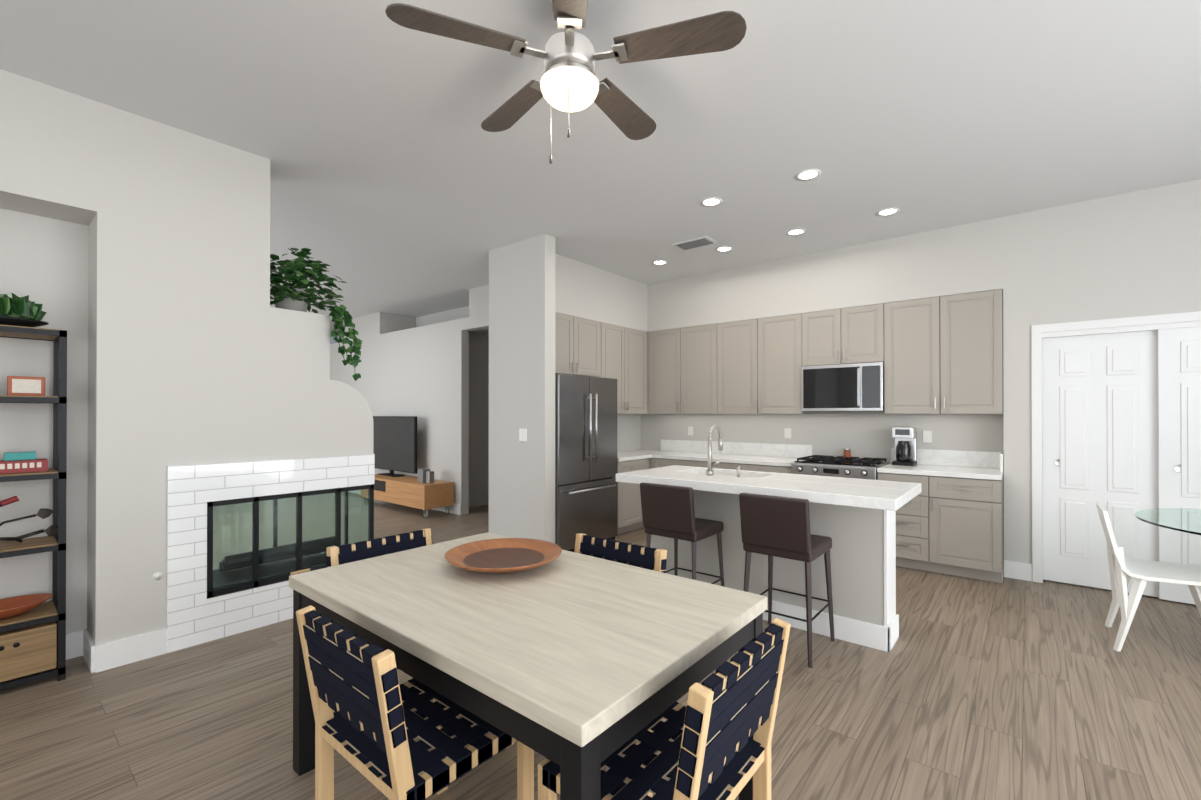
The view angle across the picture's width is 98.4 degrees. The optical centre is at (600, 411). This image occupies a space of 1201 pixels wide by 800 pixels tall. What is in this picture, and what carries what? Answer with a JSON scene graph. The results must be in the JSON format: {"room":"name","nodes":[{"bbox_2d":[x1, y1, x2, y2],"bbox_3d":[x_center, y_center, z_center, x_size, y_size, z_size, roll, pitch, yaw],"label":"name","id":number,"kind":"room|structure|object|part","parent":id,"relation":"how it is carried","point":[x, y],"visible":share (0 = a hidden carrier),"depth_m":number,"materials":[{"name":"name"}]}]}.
{"room":"dining room and kitchen","nodes":[
{"label":"dining room and kitchen","id":0,"kind":"room"},
{"bbox_2d":[0,69,373,645],"bbox_3d":[-3.588,-0.139,2.043,0.450,3.050,5.300,0,0,40],"label":"wall","id":1,"kind":"structure","parent":0,"point":[135,255],"depth_m":2.93,"materials":[{"name":"paint"}]},
{"bbox_2d":[66,631,80,659],"bbox_3d":[-3.574,1.316,2.206,0.016,0.140,1.980,0,0,40],"label":"baseboard","id":2,"kind":"structure","parent":1,"relation":"attached to","point":[73,640],"depth_m":2.92,"materials":[{"name":"white wood"}]},
{"bbox_2d":[81,629,98,672],"bbox_3d":[-2.806,1.319,2.845,0.306,0.140,0.016,0,0,40],"label":"baseboard","id":3,"kind":"structure","parent":1,"relation":"attached to","point":[90,652],"depth_m":2.79,"materials":[{"name":"white paint"}]},
{"bbox_2d":[99,628,166,645],"bbox_3d":[-3.768,1.316,2.185,0.016,0.140,5.300,0,0,40],"label":"baseboard","id":4,"kind":"structure","parent":1,"relation":"attached to","point":[164,628],"depth_m":2.87,"materials":[{"name":"white wood"}]},
{"bbox_2d":[167,454,374,652],"bbox_3d":[-2.109,0.854,3.458,0.020,1.075,1.223,0,0,40],"label":"tile surround","id":5,"kind":"object","parent":1,"relation":"attached to","point":[196,616],"visible":0.79,"depth_m":3.17,"materials":[{"name":"white tile"}]},
{"bbox_2d":[207,484,373,597],"bbox_3d":[-2.221,0.840,3.670,0.479,0.579,1.032,0,0,40],"label":"fireplace","id":6,"kind":"object","parent":1,"relation":"in","point":[255,542],"visible":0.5,"depth_m":3.44,"materials":[{"name":"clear glass"}]},
{"bbox_2d":[270,248,362,380],"bbox_3d":[-2.061,-0.684,3.689,0.477,0.928,0.551,0,0,40],"label":"ivy plant","id":7,"kind":"object","parent":1,"relation":"on","point":[300,296],"visible":0.98,"depth_m":3.64,"materials":[{"name":"green plant"}]},
{"bbox_2d":[330,285,488,514],"bbox_3d":[-2.962,-0.111,8.431,6.780,3.050,0.750,0,0,40],"label":"wall","id":8,"kind":"structure","parent":0,"point":[418,367],"depth_m":7.64,"materials":[{"name":"paint"}]},
{"bbox_2d":[433,503,460,514],"bbox_3d":[-3.823,1.345,8.639,4.980,0.140,0.016,0,0,40],"label":"baseboard","id":9,"kind":"structure","parent":8,"relation":"attached to","point":[456,508],"depth_m":7.15,"materials":[{"name":"white paint"}]},
{"bbox_2d":[469,332,488,506],"bbox_3d":[-1.780,0.121,7.883,0.100,2.580,1.170,0,0,40],"label":"wall","id":10,"kind":"structure","parent":0,"point":[478,419],"depth_m":7.74,"materials":[{"name":"paint"}]},
{"bbox_2d":[489,234,554,543],"bbox_3d":[-0.788,-0.126,5.112,0.820,3.050,0.140,0,0,40],"label":"wall","id":11,"kind":"structure","parent":0,"point":[522,367],"depth_m":4.99,"materials":[{"name":"paint"}]},
{"bbox_2d":[519,429,526,440],"bbox_3d":[-0.744,0.224,4.975,0.110,0.120,0.011,0,0,40],"label":"light switch","id":12,"kind":"object","parent":11,"relation":"attached to","point":[522,434],"visible":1,"depth_m":4.97,"materials":[{"name":"white plastic"}]},
{"bbox_2d":[0,499,1200,799],"bbox_3d":[-2.155,1.422,3.576,14.200,0.060,9.700,0,0,40],"label":"floor","id":13,"kind":"structure","parent":0,"point":[978,689],"depth_m":2.38,"materials":[{"name":"brown wood"}]},
{"bbox_2d":[0,325,66,689],"bbox_3d":[-3.208,0.481,2.407,0.306,1.813,0.990,0,0,40],"label":"shelf unit","id":14,"kind":"object","parent":13,"relation":"on","point":[32,641],"depth_m":2.66,"materials":[{"name":"black metal"}]},
{"bbox_3d":[-3.075,0.191,2.565,0.147,0.235,0.470,0,0,45],"label":"shelf items","id":15,"kind":"part","parent":14,"relation":"part of"},
{"bbox_2d":[0,292,48,326],"bbox_3d":[-3.131,-0.515,2.510,0.273,0.178,0.630,0,0,40],"label":"potted plant","id":16,"kind":"object","parent":14,"relation":"on","point":[24,311],"visible":0.9,"depth_m":2.62,"materials":[{"name":"green plant"}]},
{"bbox_3d":[-3.046,-0.132,2.605,0.084,0.102,0.342,0,0,40],"label":"shelf items","id":17,"kind":"part","parent":14,"relation":"part of"},
{"bbox_3d":[-3.042,1.002,2.589,0.248,0.075,0.425,0,0,40],"label":"shelf items","id":18,"kind":"part","parent":14,"relation":"part of"},
{"bbox_2d":[0,496,57,542],"bbox_3d":[-3.122,0.553,2.503,0.083,0.245,0.729,0,0,40],"label":"holder","id":19,"kind":"object","parent":14,"relation":"on","point":[44,513],"visible":1,"depth_m":2.68,"materials":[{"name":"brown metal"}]},
{"bbox_2d":[326,528,431,711],"bbox_3d":[-0.851,0.988,2.294,0.505,0.798,0.496,0,0,40],"label":"dining chair","id":20,"kind":"object","parent":13,"relation":"on","point":[349,553],"visible":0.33,"depth_m":2.40,"materials":[{"name":"fabric"}]},
{"bbox_2d":[374,474,453,517],"bbox_3d":[-2.836,1.190,7.503,1.750,0.440,0.452,0,0,40],"label":"tv console","id":21,"kind":"object","parent":13,"relation":"on","point":[409,491],"visible":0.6,"depth_m":7.07,"materials":[{"name":"brown wood"}]},
{"bbox_2d":[373,416,433,483],"bbox_3d":[-2.993,0.520,7.676,1.990,0.899,0.250,0,0,40],"label":"tv","id":22,"kind":"object","parent":21,"relation":"on","point":[394,443],"visible":0.79,"depth_m":7.74,"materials":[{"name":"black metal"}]},
{"bbox_2d":[296,605,533,799],"bbox_3d":[-0.555,0.984,1.573,0.496,0.798,0.505,0,0,40],"label":"dining chair","id":23,"kind":"object","parent":13,"relation":"on","point":[372,728],"visible":0.77,"depth_m":1.44,"materials":[{"name":"fabric"}]},
{"bbox_2d":[289,532,766,799],"bbox_3d":[-0.317,1.010,1.892,1.520,0.750,0.960,0,0,40],"label":"dining table","id":24,"kind":"object","parent":13,"relation":"on","point":[578,668],"visible":0.75,"depth_m":1.53,"materials":[{"name":"wood"}]},
{"bbox_2d":[444,538,561,572],"bbox_3d":[-0.398,0.607,2.142,0.476,0.056,0.476,0,0,40],"label":"bowl","id":25,"kind":"object","parent":24,"relation":"on","point":[504,555],"visible":1,"depth_m":2.19,"materials":[{"name":"brown wood"}]},
{"bbox_2d":[555,374,616,551],"bbox_3d":[-0.359,0.523,5.448,0.770,1.755,0.912,0,0,40],"label":"refrigerator","id":26,"kind":"object","parent":13,"relation":"on","point":[585,454],"visible":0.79,"depth_m":5.17,"materials":[{"name":"grey metal"}]},
{"bbox_2d":[506,533,666,748],"bbox_3d":[-0.063,0.987,2.184,0.496,0.798,0.505,0,0,40],"label":"dining chair","id":27,"kind":"object","parent":13,"relation":"on","point":[650,558],"visible":0.21,"depth_m":2.32,"materials":[{"name":"fabric"}]},
{"bbox_2d":[617,456,650,534],"bbox_3d":[0.165,0.981,6.212,0.616,0.845,0.653,0,0,40],"label":"base cabinet","id":28,"kind":"object","parent":13,"relation":"on","point":[629,509],"depth_m":5.95,"materials":[{"name":"beige wood"}]},
{"bbox_2d":[617,449,658,459],"bbox_3d":[0.380,0.540,6.466,0.627,0.040,1.315,0,0,40],"label":"countertop","id":29,"kind":"structure","parent":28,"relation":"on","point":[620,455],"depth_m":6.27,"materials":[{"name":"white stone"}]},
{"bbox_2d":[649,457,657,468],"bbox_3d":[0.749,0.983,6.593,0.351,0.845,0.646,0,0,40],"label":"base cabinet","id":30,"kind":"object","parent":13,"relation":"on","point":[653,462],"depth_m":6.26,"materials":[{"name":"beige wood"}]},
{"bbox_2d":[538,618,790,799],"bbox_3d":[0.181,0.984,1.415,0.505,0.798,0.496,0,0,40],"label":"dining chair","id":31,"kind":"object","parent":13,"relation":"on","point":[718,747],"visible":0.79,"depth_m":1.32,"materials":[{"name":"fabric"}]},
{"bbox_2d":[658,457,697,466],"bbox_3d":[1.077,0.981,6.322,0.619,0.845,0.646,0,0,40],"label":"base cabinet","id":32,"kind":"object","parent":13,"relation":"on","point":[662,461],"depth_m":6.06,"materials":[{"name":"beige wood"}]},
{"bbox_2d":[640,482,723,586],"bbox_3d":[0.563,0.935,3.539,0.412,0.916,0.481,0,0,40],"label":"bar stool","id":33,"kind":"object","parent":13,"relation":"on","point":[668,511],"visible":0.9,"depth_m":3.39,"materials":[{"name":"brown leather"}]},
{"bbox_2d":[698,461,791,473],"bbox_3d":[1.676,0.979,5.828,1.178,0.845,0.646,0,0,40],"label":"base cabinet","id":34,"kind":"object","parent":13,"relation":"on","point":[746,465],"depth_m":5.50,"materials":[{"name":"beige wood"}]},
{"bbox_2d":[634,449,810,464],"bbox_3d":[1.368,0.538,6.077,1.967,0.040,0.657,0,0,40],"label":"countertop","id":35,"kind":"structure","parent":34,"relation":"on","point":[664,452],"depth_m":5.84,"materials":[{"name":"white stone"}]},
{"bbox_2d":[651,489,898,651],"bbox_3d":[1.173,0.958,3.721,1.698,0.870,0.502,0,0,40],"label":"kitchen island","id":36,"kind":"object","parent":13,"relation":"on","point":[854,519],"depth_m":3.21,"materials":[{"name":"paint"}]},
{"bbox_2d":[616,469,911,512],"bbox_3d":[0.965,0.492,3.455,1.850,0.060,0.440,0,0,40],"label":"island countertop","id":37,"kind":"structure","parent":36,"relation":"on","point":[818,492],"depth_m":3.21,"materials":[{"name":"white stone"}]},
{"bbox_2d":[739,493,834,667],"bbox_3d":[1.110,0.933,3.087,0.412,0.916,0.481,0,0,40],"label":"bar stool","id":38,"kind":"object","parent":13,"relation":"on","point":[775,526],"visible":0.92,"depth_m":2.93,"materials":[{"name":"brown leather"}]},
{"bbox_2d":[791,449,890,479],"bbox_3d":[2.394,0.884,5.168,0.760,0.990,0.739,0,0,40],"label":"range","id":39,"kind":"object","parent":13,"relation":"on","point":[846,465],"visible":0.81,"depth_m":4.98,"materials":[{"name":"silver metal"}]},
{"bbox_2d":[877,469,937,572],"bbox_3d":[2.902,0.975,4.816,0.461,0.845,0.646,0,0,40],"label":"base cabinet","id":40,"kind":"object","parent":13,"relation":"on","point":[916,520],"depth_m":4.52,"materials":[{"name":"beige wood"}]},
{"bbox_2d":[938,473,1003,582],"bbox_3d":[3.224,0.974,4.550,0.497,0.845,0.646,0,0,40],"label":"base cabinet","id":41,"kind":"object","parent":13,"relation":"on","point":[970,509],"depth_m":4.28,"materials":[{"name":"beige wood"}]},
{"bbox_2d":[878,461,1003,476],"bbox_3d":[3.066,0.532,4.675,0.896,0.040,0.657,0,0,40],"label":"countertop","id":42,"kind":"structure","parent":41,"relation":"on","point":[950,470],"depth_m":4.58,"materials":[{"name":"white stone"}]},
{"bbox_2d":[892,427,916,465],"bbox_3d":[2.920,0.333,4.983,0.180,0.360,0.235,0,0,40],"label":"coffee maker","id":43,"kind":"object","parent":42,"relation":"on","point":[905,446],"visible":1,"depth_m":4.94,"materials":[{"name":"black metal"}]},
{"bbox_2d":[1096,502,1200,650],"bbox_3d":[3.319,0.990,3.039,0.567,0.808,0.472,0,0,40],"label":"chair","id":44,"kind":"object","parent":13,"relation":"on","point":[1123,570],"visible":1,"depth_m":3.01,"materials":[{"name":"plastic"}]},
{"bbox_2d":[1135,509,1200,534],"bbox_3d":[3.863,1.020,2.824,1.320,0.743,1.320,0,0,40],"label":"glass table","id":45,"kind":"object","parent":13,"relation":"on","point":[1186,520],"visible":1,"depth_m":3.15,"materials":[{"name":"clear glass"}]},
{"bbox_2d":[0,0,1200,331],"bbox_3d":[-2.155,-1.708,3.589,14.200,0.100,9.700,0,0,40],"label":"ceiling","id":46,"kind":"structure","parent":0,"point":[402,182],"depth_m":2.94,"materials":[{"name":"paint"}]},
{"bbox_2d":[385,0,746,163],"bbox_3d":[-0.117,-1.314,2.093,1.282,0.699,1.270,0,0,40],"label":"ceiling fan","id":47,"kind":"object","parent":46,"relation":"hanging from","point":[568,82],"visible":1,"depth_m":1.97,"materials":[{"name":"brown wood"}]},
{"bbox_2d":[652,260,667,264],"bbox_3d":[0.654,-1.644,5.718,0.175,0.006,0.175,0,0,16],"label":"recessed light","id":48,"kind":"object","parent":46,"relation":"in","point":[658,262],"depth_m":5.72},
{"bbox_2d":[672,236,716,249],"bbox_3d":[0.915,-1.642,5.061,0.380,0.017,0.220,0,0,40],"label":"ceiling vent","id":49,"kind":"object","parent":46,"relation":"in","point":[695,243],"visible":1,"depth_m":5.03,"materials":[{"name":"grey plastic"}]},
{"bbox_2d":[700,197,722,206],"bbox_3d":[0.874,-1.651,4.084,0.175,0.006,0.175,0,0,16],"label":"recessed light","id":50,"kind":"object","parent":46,"relation":"in","point":[712,201],"depth_m":4.09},
{"bbox_2d":[715,246,732,251],"bbox_3d":[1.253,-1.646,5.250,0.175,0.006,0.175,0,0,31],"label":"recessed light","id":51,"kind":"object","parent":46,"relation":"in","point":[724,248],"depth_m":5.25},
{"bbox_2d":[786,229,805,235],"bbox_3d":[1.796,-1.649,4.762,0.175,0.006,0.175,0,0,16],"label":"recessed light","id":52,"kind":"object","parent":46,"relation":"in","point":[794,232],"depth_m":4.77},
{"bbox_2d":[795,169,821,180],"bbox_3d":[1.451,-1.654,3.621,0.175,0.006,0.175,0,0,31],"label":"recessed light","id":53,"kind":"object","parent":46,"relation":"in","point":[807,174],"depth_m":3.62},
{"bbox_2d":[876,208,899,215],"bbox_3d":[2.375,-1.651,4.284,0.175,0.006,0.175,0,0,16],"label":"recessed light","id":54,"kind":"object","parent":46,"relation":"in","point":[888,211],"depth_m":4.28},
{"bbox_2d":[555,254,646,331],"bbox_3d":[-0.177,-1.342,6.030,0.340,0.610,2.040,0,0,40],"label":"soffit","id":55,"kind":"structure","parent":0,"point":[582,290],"depth_m":5.95,"materials":[{"name":"paint"}]},
{"bbox_2d":[617,414,640,451],"bbox_3d":[-0.247,-0.121,6.301,0.120,3.050,2.378,0,0,40],"label":"wall","id":56,"kind":"structure","parent":0,"point":[628,432],"depth_m":6.96,"materials":[{"name":"paint"}]},
{"bbox_2d":[555,312,602,377],"bbox_3d":[-0.440,-0.717,5.691,0.356,0.636,0.929,0,0,40],"label":"upper cabinet","id":57,"kind":"object","parent":56,"relation":"attached to","point":[587,347],"depth_m":5.66,"materials":[{"name":"beige wood"}]},
{"bbox_2d":[591,322,647,413],"bbox_3d":[0.150,-0.501,6.405,0.356,1.061,1.048,0,0,40],"label":"upper cabinet","id":58,"kind":"object","parent":56,"relation":"attached to","point":[625,350],"depth_m":6.34,"materials":[{"name":"beige wood"}]},
{"bbox_2d":[641,414,1003,461],"bbox_3d":[2.099,-0.122,6.016,4.100,3.050,0.170,0,0,40],"label":"wall","id":59,"kind":"structure","parent":0,"point":[860,435],"depth_m":5.54,"materials":[{"name":"paint"}]},
{"bbox_2d":[648,323,721,413],"bbox_3d":[1.115,-0.501,6.492,1.053,1.061,0.346,0,0,40],"label":"upper cabinet","id":60,"kind":"object","parent":59,"relation":"attached to","point":[685,364],"depth_m":6.33,"materials":[{"name":"beige wood"}]},
{"bbox_2d":[688,426,692,434],"bbox_3d":[1.161,0.248,6.673,0.075,0.115,0.007,0,0,40],"label":"outlet","id":61,"kind":"object","parent":59,"relation":"attached to","point":[690,428],"depth_m":6.67,"materials":[{"name":"white plastic"}]},
{"bbox_2d":[722,312,809,413],"bbox_3d":[1.850,-0.504,5.885,1.097,1.061,0.346,0,0,40],"label":"upper cabinet","id":62,"kind":"object","parent":59,"relation":"attached to","point":[761,357],"depth_m":5.70,"materials":[{"name":"beige wood"}]},
{"bbox_2d":[784,428,790,437],"bbox_3d":[2.125,0.245,5.877,0.075,0.115,0.007,0,0,40],"label":"outlet","id":63,"kind":"object","parent":59,"relation":"attached to","point":[787,431],"depth_m":5.88,"materials":[{"name":"white plastic"}]},
{"bbox_2d":[798,361,861,412],"bbox_3d":[2.428,-0.238,5.364,0.570,0.465,0.412,0,0,40],"label":"microwave","id":64,"kind":"object","parent":59,"relation":"attached to","point":[836,387],"depth_m":5.22,"materials":[{"name":"silver metal"}]},
{"bbox_2d":[662,441,997,468],"bbox_3d":[2.213,0.442,5.792,3.633,0.149,0.020,0,0,40],"label":"backsplash","id":65,"kind":"structure","parent":59,"relation":"attached to","point":[980,459],"depth_m":5.79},
{"bbox_2d":[810,302,893,413],"bbox_3d":[2.522,-0.506,5.330,0.892,1.061,0.346,0,0,40],"label":"upper cabinet","id":66,"kind":"object","parent":59,"relation":"attached to","point":[860,333],"depth_m":5.11,"materials":[{"name":"beige wood"}]},
{"bbox_2d":[862,361,885,412],"bbox_3d":[2.712,-0.239,5.130,0.215,0.465,0.412,0,0,40],"label":"control panel","id":67,"kind":"object","parent":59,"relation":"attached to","point":[873,372],"depth_m":4.97,"materials":[{"name":"silver metal"}]},
{"bbox_2d":[923,431,931,442],"bbox_3d":[3.166,0.241,5.018,0.075,0.115,0.007,0,0,40],"label":"outlet","id":68,"kind":"object","parent":59,"relation":"attached to","point":[927,436],"depth_m":5.01,"materials":[{"name":"white plastic"}]},
{"bbox_2d":[894,289,1002,413],"bbox_3d":[3.142,-0.508,4.819,0.958,1.061,0.346,0,0,40],"label":"upper cabinet","id":69,"kind":"object","parent":59,"relation":"attached to","point":[939,355],"depth_m":4.62,"materials":[{"name":"beige wood"}]},
{"bbox_2d":[647,217,1002,331],"bbox_3d":[1.986,-1.343,5.791,3.980,0.610,0.330,0,0,40],"label":"soffit","id":70,"kind":"structure","parent":0,"point":[960,259],"depth_m":5.20,"materials":[{"name":"paint"}]},
{"bbox_2d":[1003,179,1200,563],"bbox_3d":[4.854,-0.133,3.527,3.320,3.050,0.500,0,0,40],"label":"wall","id":71,"kind":"structure","parent":0,"point":[1133,254],"depth_m":4.09,"materials":[{"name":"paint"}]},
{"bbox_2d":[998,453,1003,472],"bbox_3d":[3.503,0.436,4.517,0.020,0.149,0.304,0,0,40],"label":"backsplash","id":72,"kind":"structure","parent":71,"relation":"attached to","point":[1000,455],"depth_m":4.42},
{"bbox_2d":[1032,311,1200,582],"bbox_3d":[4.157,0.341,3.843,1.470,2.105,0.138,0,0,40],"label":"trim","id":73,"kind":"structure","parent":71,"relation":"attached to","point":[1136,324],"depth_m":4.22,"materials":[{"name":"white wood"}]},
{"bbox_2d":[1042,327,1200,604],"bbox_3d":[4.156,0.388,3.841,1.336,1.988,0.093,0,0,40],"label":"closet doors","id":74,"kind":"structure","parent":71,"relation":"in","point":[1121,428],"depth_m":3.98,"materials":[{"name":"white wood"}]}
]}

